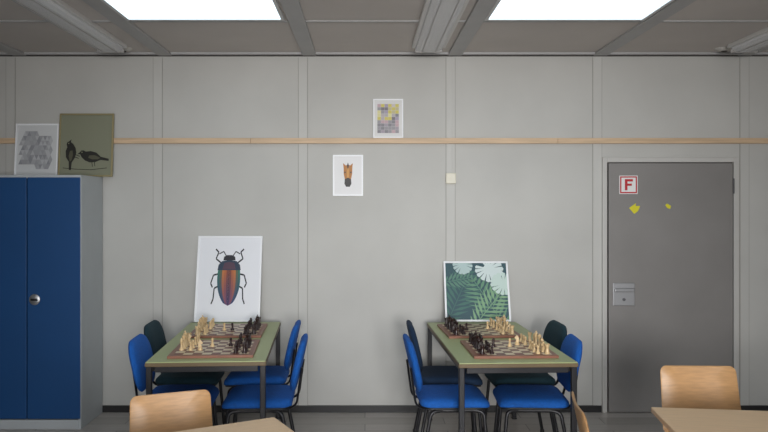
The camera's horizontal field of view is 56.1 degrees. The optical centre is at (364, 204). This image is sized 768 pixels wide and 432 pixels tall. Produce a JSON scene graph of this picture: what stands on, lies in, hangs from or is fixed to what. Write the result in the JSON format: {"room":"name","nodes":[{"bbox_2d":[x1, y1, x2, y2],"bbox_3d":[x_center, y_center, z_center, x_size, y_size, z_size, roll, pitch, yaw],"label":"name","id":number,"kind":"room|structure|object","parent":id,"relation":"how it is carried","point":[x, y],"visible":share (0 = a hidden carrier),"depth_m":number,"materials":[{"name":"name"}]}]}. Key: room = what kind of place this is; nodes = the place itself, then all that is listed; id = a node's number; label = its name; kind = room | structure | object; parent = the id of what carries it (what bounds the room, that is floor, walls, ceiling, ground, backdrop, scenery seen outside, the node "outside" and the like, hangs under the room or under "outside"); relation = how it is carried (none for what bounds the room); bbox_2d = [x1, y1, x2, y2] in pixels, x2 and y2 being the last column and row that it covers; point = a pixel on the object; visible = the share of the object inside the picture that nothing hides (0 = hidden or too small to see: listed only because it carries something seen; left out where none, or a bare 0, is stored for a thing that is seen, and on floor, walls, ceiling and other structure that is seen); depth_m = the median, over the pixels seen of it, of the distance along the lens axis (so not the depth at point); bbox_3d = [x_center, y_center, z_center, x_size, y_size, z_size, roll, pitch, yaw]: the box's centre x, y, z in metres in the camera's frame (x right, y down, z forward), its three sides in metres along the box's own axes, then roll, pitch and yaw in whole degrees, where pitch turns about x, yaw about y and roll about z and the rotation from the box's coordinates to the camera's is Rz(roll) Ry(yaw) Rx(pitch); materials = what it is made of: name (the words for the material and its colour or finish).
{"room":"classroom","nodes":[
{"label":"classroom","id":0,"kind":"room"},
{"bbox_2d":[0,412,664,431],"bbox_3d":[0.575,1.690,1.560,8.050,0.100,8.300,0,0,0],"label":"floor","id":1,"kind":"structure","parent":0,"point":[106,421],"depth_m":5.43,"materials":[{"name":"laminate"}]},
{"bbox_2d":[0,175,101,428],"bbox_3d":[-2.484,0.710,5.463,0.820,1.860,0.454,0,0,0],"label":"storage cabinet","id":2,"kind":"object","parent":1,"relation":"on","point":[51,225],"visible":1,"depth_m":5.26,"materials":[{"name":"blue metal"}]},
{"bbox_2d":[14,124,58,174],"bbox_3d":[-2.578,-0.431,5.657,0.338,0.420,0.053,0,0,0],"label":"framed picture","id":3,"kind":"object","parent":2,"relation":"on","point":[36,145],"visible":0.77,"depth_m":5.65,"materials":[{"name":"white paper"}]},
{"bbox_2d":[58,113,113,176],"bbox_3d":[-2.190,-0.470,5.655,0.425,0.500,0.060,0,0,0],"label":"framed picture","id":4,"kind":"object","parent":2,"relation":"on","point":[86,140],"visible":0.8,"depth_m":5.65,"materials":[{"name":"green paper"}]},
{"bbox_2d":[129,390,212,431],"bbox_3d":[-0.827,1.259,3.163,0.398,0.766,0.454,0,0,-22],"label":"chair","id":5,"kind":"object","parent":1,"relation":"on","point":[184,410],"visible":0.98,"depth_m":3.35,"materials":[{"name":"brown wood"}]},
{"bbox_2d":[128,334,218,425],"bbox_3d":[-1.175,1.227,4.458,0.510,0.826,0.440,0,0,-3],"label":"padded chair","id":6,"kind":"object","parent":1,"relation":"on","point":[139,347],"visible":0.35,"depth_m":4.44,"materials":[{"name":"blue fabric"}]},
{"bbox_2d":[144,320,224,425],"bbox_3d":[-1.250,1.227,5.009,0.510,0.826,0.440,0,0,-2],"label":"padded chair","id":7,"kind":"object","parent":1,"relation":"on","point":[153,330],"visible":0.58,"depth_m":4.87,"materials":[{"name":"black fabric"}]},
{"bbox_2d":[145,322,280,418],"bbox_3d":[-0.955,1.270,4.835,0.690,0.740,1.400,0,0,-3],"label":"table","id":8,"kind":"object","parent":1,"relation":"on","point":[159,362],"visible":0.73,"depth_m":4.17,"materials":[{"name":"laminate"}]},
{"bbox_2d":[167,339,259,358],"bbox_3d":[-0.925,0.891,4.475,0.500,0.016,0.500,0,0,-4],"label":"chessboard","id":9,"kind":"object","parent":8,"relation":"on","point":[221,349],"visible":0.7,"depth_m":4.34,"materials":[{"name":"brown wood"}]},
{"bbox_2d":[179,338,183,350],"bbox_3d":[-1.116,0.845,4.380,0.032,0.076,0.031,0,0,1],"label":"bishop","id":10,"kind":"object","parent":9,"relation":"on","point":[181,339],"visible":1,"depth_m":4.37,"materials":[{"name":"beige wood"}]},
{"bbox_2d":[182,334,186,348],"bbox_3d":[-1.116,0.838,4.431,0.035,0.090,0.035,0,0,10],"label":"chess queen","id":11,"kind":"object","parent":9,"relation":"on","point":[183,335],"visible":0.77,"depth_m":4.42,"materials":[{"name":"beige wood"}]},
{"bbox_2d":[183,331,187,346],"bbox_3d":[-1.122,0.833,4.491,0.035,0.100,0.035,0,0,-19],"label":"king","id":12,"kind":"object","parent":9,"relation":"on","point":[184,333],"visible":0.57,"depth_m":4.48,"materials":[{"name":"beige wood"}]},
{"bbox_2d":[198,339,202,350],"bbox_3d":[-1.003,0.851,4.384,0.032,0.065,0.032,0,0,-9],"label":"knight","id":13,"kind":"object","parent":9,"relation":"on","point":[200,341],"visible":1,"depth_m":4.38,"materials":[{"name":"beige wood"}]},
{"bbox_2d":[242,343,246,353],"bbox_3d":[-0.719,0.854,4.295,0.032,0.058,0.032,0,0,3],"label":"chess rook","id":14,"kind":"object","parent":9,"relation":"on","point":[244,345],"visible":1,"depth_m":4.29,"materials":[{"name":"black wood"}]},
{"bbox_2d":[245,333,249,347],"bbox_3d":[-0.730,0.838,4.463,0.035,0.090,0.035,0,0,-6],"label":"chess queen","id":15,"kind":"object","parent":9,"relation":"on","point":[247,334],"visible":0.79,"depth_m":4.46,"materials":[{"name":"black wood"}]},
{"bbox_2d":[194,236,262,321],"bbox_3d":[-1.060,0.571,5.603,0.505,0.656,0.174,0,0,0],"label":"framed picture","id":16,"kind":"object","parent":8,"relation":"on","point":[229,268],"visible":0.95,"depth_m":5.60,"materials":[{"name":"white paper"}]},
{"bbox_2d":[191,324,267,337],"bbox_3d":[-0.965,0.891,5.110,0.500,0.016,0.500,0,0,-3],"label":"chessboard","id":17,"kind":"object","parent":8,"relation":"on","point":[216,331],"visible":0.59,"depth_m":4.99,"materials":[{"name":"brown wood"}]},
{"bbox_2d":[252,325,255,333],"bbox_3d":[-0.760,0.854,4.928,0.032,0.058,0.032,0,0,9],"label":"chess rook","id":18,"kind":"object","parent":17,"relation":"on","point":[253,326],"visible":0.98,"depth_m":4.92,"materials":[{"name":"black wood"}]},
{"bbox_2d":[255,317,258,329],"bbox_3d":[-0.767,0.838,5.092,0.035,0.090,0.035,0,0,9],"label":"chess queen","id":19,"kind":"object","parent":17,"relation":"on","point":[256,318],"visible":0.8,"depth_m":5.08,"materials":[{"name":"black wood"}]},
{"bbox_2d":[176,417,293,431],"bbox_3d":[-0.750,1.270,2.468,1.206,0.740,0.703,0,0,-28],"label":"table","id":20,"kind":"object","parent":1,"relation":"on","point":[272,424],"visible":1,"depth_m":2.91,"materials":[{"name":"brown wood"}]},
{"bbox_2d":[224,320,300,426],"bbox_3d":[-0.705,1.227,5.001,0.510,0.826,0.440,0,0,-1],"label":"padded chair","id":21,"kind":"object","parent":1,"relation":"on","point":[275,375],"visible":0.71,"depth_m":4.84,"materials":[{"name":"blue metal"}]},
{"bbox_2d":[222,333,307,431],"bbox_3d":[-0.610,1.227,4.451,0.510,0.826,0.440,0,0,-2],"label":"padded chair","id":22,"kind":"object","parent":1,"relation":"on","point":[242,398],"visible":0.92,"depth_m":4.29,"materials":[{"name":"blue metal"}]},
{"bbox_2d":[406,320,482,431],"bbox_3d":[0.545,1.227,5.000,0.510,0.826,0.440,0,0,0],"label":"padded chair","id":23,"kind":"object","parent":1,"relation":"on","point":[431,375],"visible":0.54,"depth_m":4.82,"materials":[{"name":"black fabric"}]},
{"bbox_2d":[403,334,489,431],"bbox_3d":[0.495,1.227,4.459,0.510,0.826,0.440,0,0,-2],"label":"padded chair","id":24,"kind":"object","parent":1,"relation":"on","point":[439,398],"visible":0.97,"depth_m":4.30,"materials":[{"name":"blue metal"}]},
{"bbox_2d":[427,322,577,431],"bbox_3d":[0.848,1.270,4.820,0.690,0.740,1.430,0,0,-2],"label":"table","id":25,"kind":"object","parent":1,"relation":"on","point":[454,349],"visible":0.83,"depth_m":4.14,"materials":[{"name":"laminate"}]},
{"bbox_2d":[443,261,510,321],"bbox_3d":[0.870,0.671,5.606,0.505,0.456,0.168,0,0,0],"label":"framed picture","id":26,"kind":"object","parent":25,"relation":"on","point":[474,291],"visible":0.86,"depth_m":5.60,"materials":[{"name":"white"}]},
{"bbox_2d":[437,323,519,338],"bbox_3d":[0.800,0.891,5.110,0.500,0.016,0.500,0,0,-4],"label":"chessboard","id":27,"kind":"object","parent":25,"relation":"on","point":[491,332],"visible":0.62,"depth_m":4.99,"materials":[{"name":"brown wood"}]},
{"bbox_2d":[447,315,450,328],"bbox_3d":[0.602,0.833,5.129,0.035,0.100,0.035,0,0,-20],"label":"king","id":28,"kind":"object","parent":27,"relation":"on","point":[449,317],"visible":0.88,"depth_m":5.12,"materials":[{"name":"black wood"}]},
{"bbox_2d":[454,326,458,334],"bbox_3d":[0.622,0.854,4.906,0.032,0.058,0.032,0,0,-5],"label":"chess rook","id":29,"kind":"object","parent":27,"relation":"on","point":[455,327],"visible":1,"depth_m":4.90,"materials":[{"name":"black wood"}]},
{"bbox_2d":[510,325,514,333],"bbox_3d":[1.009,0.854,4.933,0.032,0.058,0.032,0,0,-20],"label":"chess rook","id":30,"kind":"object","parent":27,"relation":"on","point":[511,326],"visible":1,"depth_m":4.92,"materials":[{"name":"beige wood"}]},
{"bbox_2d":[460,340,558,358],"bbox_3d":[0.880,0.891,4.465,0.500,0.016,0.500,0,0,-2],"label":"chessboard","id":31,"kind":"object","parent":25,"relation":"on","point":[501,351],"visible":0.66,"depth_m":4.31,"materials":[{"name":"brown wood"}]},
{"bbox_2d":[474,334,478,348],"bbox_3d":[0.690,0.838,4.436,0.035,0.090,0.035,0,0,-11],"label":"chess queen","id":32,"kind":"object","parent":31,"relation":"on","point":[476,335],"visible":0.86,"depth_m":4.43,"materials":[{"name":"black wood"}]},
{"bbox_2d":[480,344,484,353],"bbox_3d":[0.696,0.854,4.271,0.032,0.058,0.032,0,0,0],"label":"chess rook","id":33,"kind":"object","parent":31,"relation":"on","point":[481,345],"visible":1,"depth_m":4.26,"materials":[{"name":"black wood"}]},
{"bbox_2d":[515,335,519,344],"bbox_3d":[0.961,0.851,4.548,0.032,0.065,0.032,0,0,6],"label":"knight","id":34,"kind":"object","parent":31,"relation":"on","point":[516,336],"visible":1,"depth_m":4.54,"materials":[{"name":"beige wood"}]},
{"bbox_2d":[527,332,531,341],"bbox_3d":[1.069,0.854,4.668,0.032,0.058,0.032,0,0,0],"label":"chess rook","id":35,"kind":"object","parent":31,"relation":"on","point":[529,333],"visible":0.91,"depth_m":4.66,"materials":[{"name":"beige wood"}]},
{"bbox_2d":[534,330,537,346],"bbox_3d":[1.069,0.833,4.494,0.035,0.100,0.035,0,0,-12],"label":"king","id":36,"kind":"object","parent":31,"relation":"on","point":[535,333],"visible":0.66,"depth_m":4.49,"materials":[{"name":"beige wood"}]},
{"bbox_2d":[537,334,541,348],"bbox_3d":[1.077,0.838,4.444,0.035,0.090,0.035,0,0,-3],"label":"chess queen","id":37,"kind":"object","parent":31,"relation":"on","point":[539,335],"visible":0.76,"depth_m":4.44,"materials":[{"name":"beige wood"}]},
{"bbox_2d":[541,341,545,351],"bbox_3d":[1.075,0.851,4.331,0.032,0.065,0.032,0,0,-5],"label":"knight","id":38,"kind":"object","parent":31,"relation":"on","point":[543,342],"visible":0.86,"depth_m":4.33,"materials":[{"name":"beige wood"}]},
{"bbox_2d":[545,343,549,353],"bbox_3d":[1.083,0.854,4.278,0.032,0.058,0.032,0,0,-15],"label":"chess rook","id":39,"kind":"object","parent":31,"relation":"on","point":[547,344],"visible":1,"depth_m":4.27,"materials":[{"name":"beige wood"}]},
{"bbox_2d":[483,320,566,431],"bbox_3d":[1.105,1.227,4.982,0.510,0.826,0.440,0,0,-3],"label":"padded chair","id":40,"kind":"object","parent":1,"relation":"on","point":[555,332],"visible":0.6,"depth_m":4.86,"materials":[{"name":"fabric"}]},
{"bbox_2d":[493,334,582,431],"bbox_3d":[1.060,1.227,4.458,0.510,0.826,0.440,0,0,3],"label":"padded chair","id":41,"kind":"object","parent":1,"relation":"on","point":[549,399],"visible":0.88,"depth_m":4.33,"materials":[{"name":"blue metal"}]},
{"bbox_2d":[571,391,589,431],"bbox_3d":[1.126,1.237,3.026,0.480,0.810,0.421,0,0,9],"label":"chair","id":42,"kind":"object","parent":1,"relation":"on","point":[581,418],"visible":1,"depth_m":2.96,"materials":[{"name":"brown wood"}]},
{"bbox_2d":[660,365,740,431],"bbox_3d":[1.712,1.237,3.499,0.421,0.810,0.480,0,0,2],"label":"chair","id":43,"kind":"object","parent":1,"relation":"on","point":[695,387],"visible":0.67,"depth_m":3.70,"materials":[{"name":"brown wood"}]},
{"bbox_2d":[651,407,767,431],"bbox_3d":[1.877,1.270,2.782,1.306,0.740,0.703,0,0,7],"label":"table","id":44,"kind":"object","parent":1,"relation":"on","point":[673,419],"visible":1,"depth_m":3.02,"materials":[{"name":"brown wood"}]},
{"bbox_2d":[0,56,767,411],"bbox_3d":[0.575,0.220,5.770,8.250,3.040,0.120,0,0,0],"label":"wall","id":45,"kind":"structure","parent":0,"point":[376,258],"depth_m":5.71,"materials":[{"name":"paint"}]},
{"bbox_2d":[6,57,15,174],"bbox_3d":[-2.809,0.210,5.707,0.078,2.760,0.005,0,0,0],"label":"trim","id":46,"kind":"structure","parent":45,"relation":"attached to","point":[10,61],"depth_m":5.71,"materials":[{"name":"paint"}]},
{"bbox_2d":[0,42,25,55],"bbox_3d":[-2.730,-1.190,1.550,0.110,0.020,8.280,0,0,0],"label":"trim","id":47,"kind":"structure","parent":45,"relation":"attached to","point":[6,48],"depth_m":5.51,"materials":[{"name":"grey metal"}]},
{"bbox_2d":[0,138,250,143],"bbox_3d":[-2.175,-0.506,5.688,2.548,0.043,0.035,0,0,0],"label":"trim","id":48,"kind":"structure","parent":45,"relation":"attached to","point":[2,140],"depth_m":5.67,"materials":[{"name":"brown wood"}]},
{"bbox_2d":[82,0,171,55],"bbox_3d":[-1.580,-1.190,1.550,0.110,0.020,8.280,0,0,0],"label":"trim","id":49,"kind":"structure","parent":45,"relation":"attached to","point":[129,27],"depth_m":4.79,"materials":[{"name":"grey metal"}]},
{"bbox_2d":[153,57,162,388],"bbox_3d":[-1.643,0.210,5.707,0.078,2.760,0.005,0,0,0],"label":"trim","id":50,"kind":"structure","parent":45,"relation":"attached to","point":[157,61],"depth_m":5.71,"materials":[{"name":"paint"}]},
{"bbox_2d":[280,0,315,55],"bbox_3d":[-0.440,-1.190,1.550,0.110,0.020,8.280,0,0,0],"label":"trim","id":51,"kind":"structure","parent":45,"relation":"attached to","point":[293,11],"depth_m":4.74,"materials":[{"name":"grey metal"}]},
{"bbox_2d":[298,57,307,404],"bbox_3d":[-0.492,0.210,5.707,0.078,2.760,0.005,0,0,0],"label":"trim","id":52,"kind":"structure","parent":45,"relation":"attached to","point":[302,61],"depth_m":5.71,"materials":[{"name":"paint"}]},
{"bbox_2d":[333,155,362,195],"bbox_3d":[-0.135,-0.234,5.699,0.240,0.325,0.018,0,0,0],"label":"framed picture","id":53,"kind":"object","parent":45,"relation":"attached to","point":[347,169],"visible":1,"depth_m":5.70,"materials":[{"name":"white paper"}]},
{"bbox_2d":[102,405,600,411],"bbox_3d":[-0.790,1.614,5.701,5.320,0.052,0.018,0,0,0],"label":"baseboard","id":54,"kind":"structure","parent":45,"relation":"attached to","point":[105,408],"depth_m":5.69,"materials":[{"name":"black"}]},
{"bbox_2d":[0,52,767,54],"bbox_3d":[0.575,-1.192,5.670,8.050,0.016,0.040,0,0,0],"label":"trim","id":55,"kind":"structure","parent":45,"relation":"attached to","point":[1,53],"depth_m":5.65,"materials":[{"name":"grey metal"}]},
{"bbox_2d":[0,55,767,55],"bbox_3d":[0.575,-1.189,5.700,8.050,0.022,0.020,0,0,0],"label":"trim","id":56,"kind":"structure","parent":45,"relation":"attached to","point":[0,55],"depth_m":5.69,"materials":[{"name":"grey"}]},
{"bbox_2d":[251,138,557,143],"bbox_3d":[0.310,-0.506,5.688,2.418,0.043,0.035,0,0,0],"label":"trim","id":57,"kind":"structure","parent":45,"relation":"attached to","point":[253,140],"depth_m":5.67,"materials":[{"name":"brown wood"}]},
{"bbox_2d":[373,99,402,137],"bbox_3d":[0.183,-0.684,5.690,0.238,0.310,0.028,0,0,0],"label":"framed picture","id":58,"kind":"object","parent":57,"relation":"on","point":[387,113],"visible":1,"depth_m":5.69,"materials":[{"name":"white"}]},
{"bbox_2d":[446,57,455,365],"bbox_3d":[0.679,0.210,5.707,0.078,2.760,0.005,0,0,0],"label":"trim","id":59,"kind":"structure","parent":45,"relation":"attached to","point":[450,188],"depth_m":5.71,"materials":[{"name":"paint"}]},
{"bbox_2d":[446,173,455,183],"bbox_3d":[0.678,-0.210,5.686,0.080,0.084,0.038,0,0,0],"label":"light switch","id":60,"kind":"object","parent":45,"relation":"attached to","point":[450,177],"visible":1,"depth_m":5.67,"materials":[{"name":"beige plastic"}]},
{"bbox_2d":[452,57,452,172],"bbox_3d":[0.694,-0.712,5.701,0.008,0.917,0.006,0,0,0],"label":"conduit","id":61,"kind":"object","parent":45,"relation":"attached to","point":[452,57],"visible":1,"depth_m":5.70,"materials":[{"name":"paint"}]},
{"bbox_2d":[592,57,601,405],"bbox_3d":[1.841,0.210,5.707,0.078,2.760,0.005,0,0,0],"label":"trim","id":62,"kind":"structure","parent":45,"relation":"attached to","point":[596,61],"depth_m":5.71,"materials":[{"name":"paint"}]},
{"bbox_2d":[557,138,767,143],"bbox_3d":[3.060,-0.506,5.688,3.078,0.043,0.035,0,0,0],"label":"trim","id":63,"kind":"structure","parent":45,"relation":"attached to","point":[560,140],"depth_m":5.67,"materials":[{"name":"brown wood"}]},
{"bbox_2d":[602,157,738,412],"bbox_3d":[2.413,0.631,5.695,1.075,2.017,0.030,0,0,0],"label":"trim","id":64,"kind":"structure","parent":45,"relation":"attached to","point":[735,160],"depth_m":5.68,"materials":[{"name":"grey metal"}]},
{"bbox_2d":[608,163,734,411],"bbox_3d":[2.419,0.651,5.679,0.991,1.962,0.051,0,0,0],"label":"door","id":65,"kind":"structure","parent":45,"relation":"in","point":[670,225],"depth_m":5.68,"materials":[{"name":"grey metal"}]},
{"bbox_2d":[739,57,748,404],"bbox_3d":[3.008,0.210,5.707,0.078,2.760,0.005,0,0,0],"label":"trim","id":66,"kind":"structure","parent":45,"relation":"attached to","point":[743,61],"depth_m":5.71,"materials":[{"name":"paint"}]},
{"bbox_2d":[738,46,767,55],"bbox_3d":[3.000,-1.190,1.550,0.110,0.020,8.280,0,0,0],"label":"trim","id":67,"kind":"structure","parent":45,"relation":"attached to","point":[765,48],"depth_m":5.61,"materials":[{"name":"grey metal"}]},
{"bbox_2d":[741,405,767,410],"bbox_3d":[3.780,1.614,5.701,1.640,0.052,0.018,0,0,0],"label":"baseboard","id":68,"kind":"structure","parent":45,"relation":"attached to","point":[743,407],"depth_m":5.69,"materials":[{"name":"black"}]},
{"bbox_2d":[0,0,767,51],"bbox_3d":[0.575,-1.250,1.560,8.050,0.100,8.300,0,0,0],"label":"ceiling","id":69,"kind":"structure","parent":0,"point":[22,36],"depth_m":5.04,"materials":[{"name":"tile"}]},
{"bbox_2d":[0,20,110,21],"bbox_3d":[-2.155,-1.196,4.690,1.040,0.008,0.030,0,0,0],"label":"trim","id":70,"kind":"structure","parent":69,"relation":"attached to","point":[0,20],"depth_m":4.68,"materials":[{"name":"grey metal"}]},
{"bbox_2d":[12,0,126,52],"bbox_3d":[-1.900,-1.167,4.595,0.250,0.066,1.570,0,0,0],"label":"light","id":71,"kind":"object","parent":69,"relation":"attached to","point":[58,13],"visible":1,"depth_m":4.58,"materials":[{"name":"grey metal"}]},
{"bbox_2d":[124,47,131,51],"bbox_3d":[-1.850,-1.185,5.510,0.136,0.030,0.136,0,0,0],"label":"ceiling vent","id":72,"kind":"object","parent":69,"relation":"in","point":[127,49],"visible":0.34,"depth_m":5.49,"materials":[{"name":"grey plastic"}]},
{"bbox_2d":[101,0,284,20],"bbox_3d":[-1.020,-1.190,3.875,1.010,0.020,1.470,0,0,0],"label":"skylight panel","id":73,"kind":"object","parent":69,"relation":"attached to","point":[130,10],"visible":1,"depth_m":4.39,"materials":[{"name":"white"}]},
{"bbox_2d":[131,20,287,21],"bbox_3d":[-1.010,-1.196,4.690,1.030,0.008,0.030,0,0,0],"label":"trim","id":74,"kind":"structure","parent":69,"relation":"attached to","point":[285,20],"depth_m":4.68,"materials":[{"name":"grey metal"}]},
{"bbox_2d":[306,20,465,21],"bbox_3d":[0.135,-1.196,4.690,1.040,0.008,0.030,0,0,0],"label":"trim","id":75,"kind":"structure","parent":69,"relation":"attached to","point":[306,20],"depth_m":4.68,"materials":[{"name":"grey metal"}]},
{"bbox_2d":[412,0,468,52],"bbox_3d":[0.475,-1.167,4.595,0.250,0.066,1.570,0,0,0],"label":"light","id":76,"kind":"object","parent":69,"relation":"attached to","point":[438,20],"visible":1,"depth_m":4.57,"materials":[{"name":"grey metal"}]},
{"bbox_2d":[448,0,496,55],"bbox_3d":[0.710,-1.190,1.550,0.110,0.020,8.280,0,0,0],"label":"trim","id":77,"kind":"structure","parent":69,"relation":"attached to","point":[481,9],"depth_m":4.73,"materials":[{"name":"grey metal"}]},
{"bbox_2d":[484,21,642,21],"bbox_3d":[1.285,-1.196,4.690,1.040,0.008,0.030,0,0,0],"label":"trim","id":78,"kind":"structure","parent":69,"relation":"attached to","point":[484,21],"depth_m":4.68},
{"bbox_2d":[484,0,673,20],"bbox_3d":[1.275,-1.190,3.875,1.020,0.020,1.470,0,0,0],"label":"skylight panel","id":79,"kind":"object","parent":69,"relation":"attached to","point":[503,10],"visible":0.9,"depth_m":4.39,"materials":[{"name":"white"}]},
{"bbox_2d":[594,0,695,55],"bbox_3d":[1.860,-1.190,1.550,0.110,0.020,8.280,0,0,0],"label":"trim","id":80,"kind":"structure","parent":69,"relation":"attached to","point":[675,6],"depth_m":4.76,"materials":[{"name":"grey metal"}]},
{"bbox_2d":[662,20,767,21],"bbox_3d":[2.430,-1.196,4.690,1.030,0.008,0.030,0,0,0],"label":"trim","id":81,"kind":"structure","parent":69,"relation":"attached to","point":[664,20],"depth_m":4.68,"materials":[{"name":"grey metal"}]},
{"bbox_2d":[715,46,730,51],"bbox_3d":[2.750,-1.185,5.510,0.136,0.030,0.136,0,0,0],"label":"ceiling vent","id":82,"kind":"object","parent":69,"relation":"in","point":[720,49],"visible":0.92,"depth_m":5.48,"materials":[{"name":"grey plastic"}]},
{"bbox_2d":[727,27,767,52],"bbox_3d":[2.830,-1.167,4.595,0.250,0.066,1.570,0,0,0],"label":"light","id":83,"kind":"object","parent":69,"relation":"attached to","point":[752,43],"visible":1,"depth_m":5.15,"materials":[{"name":"grey"}]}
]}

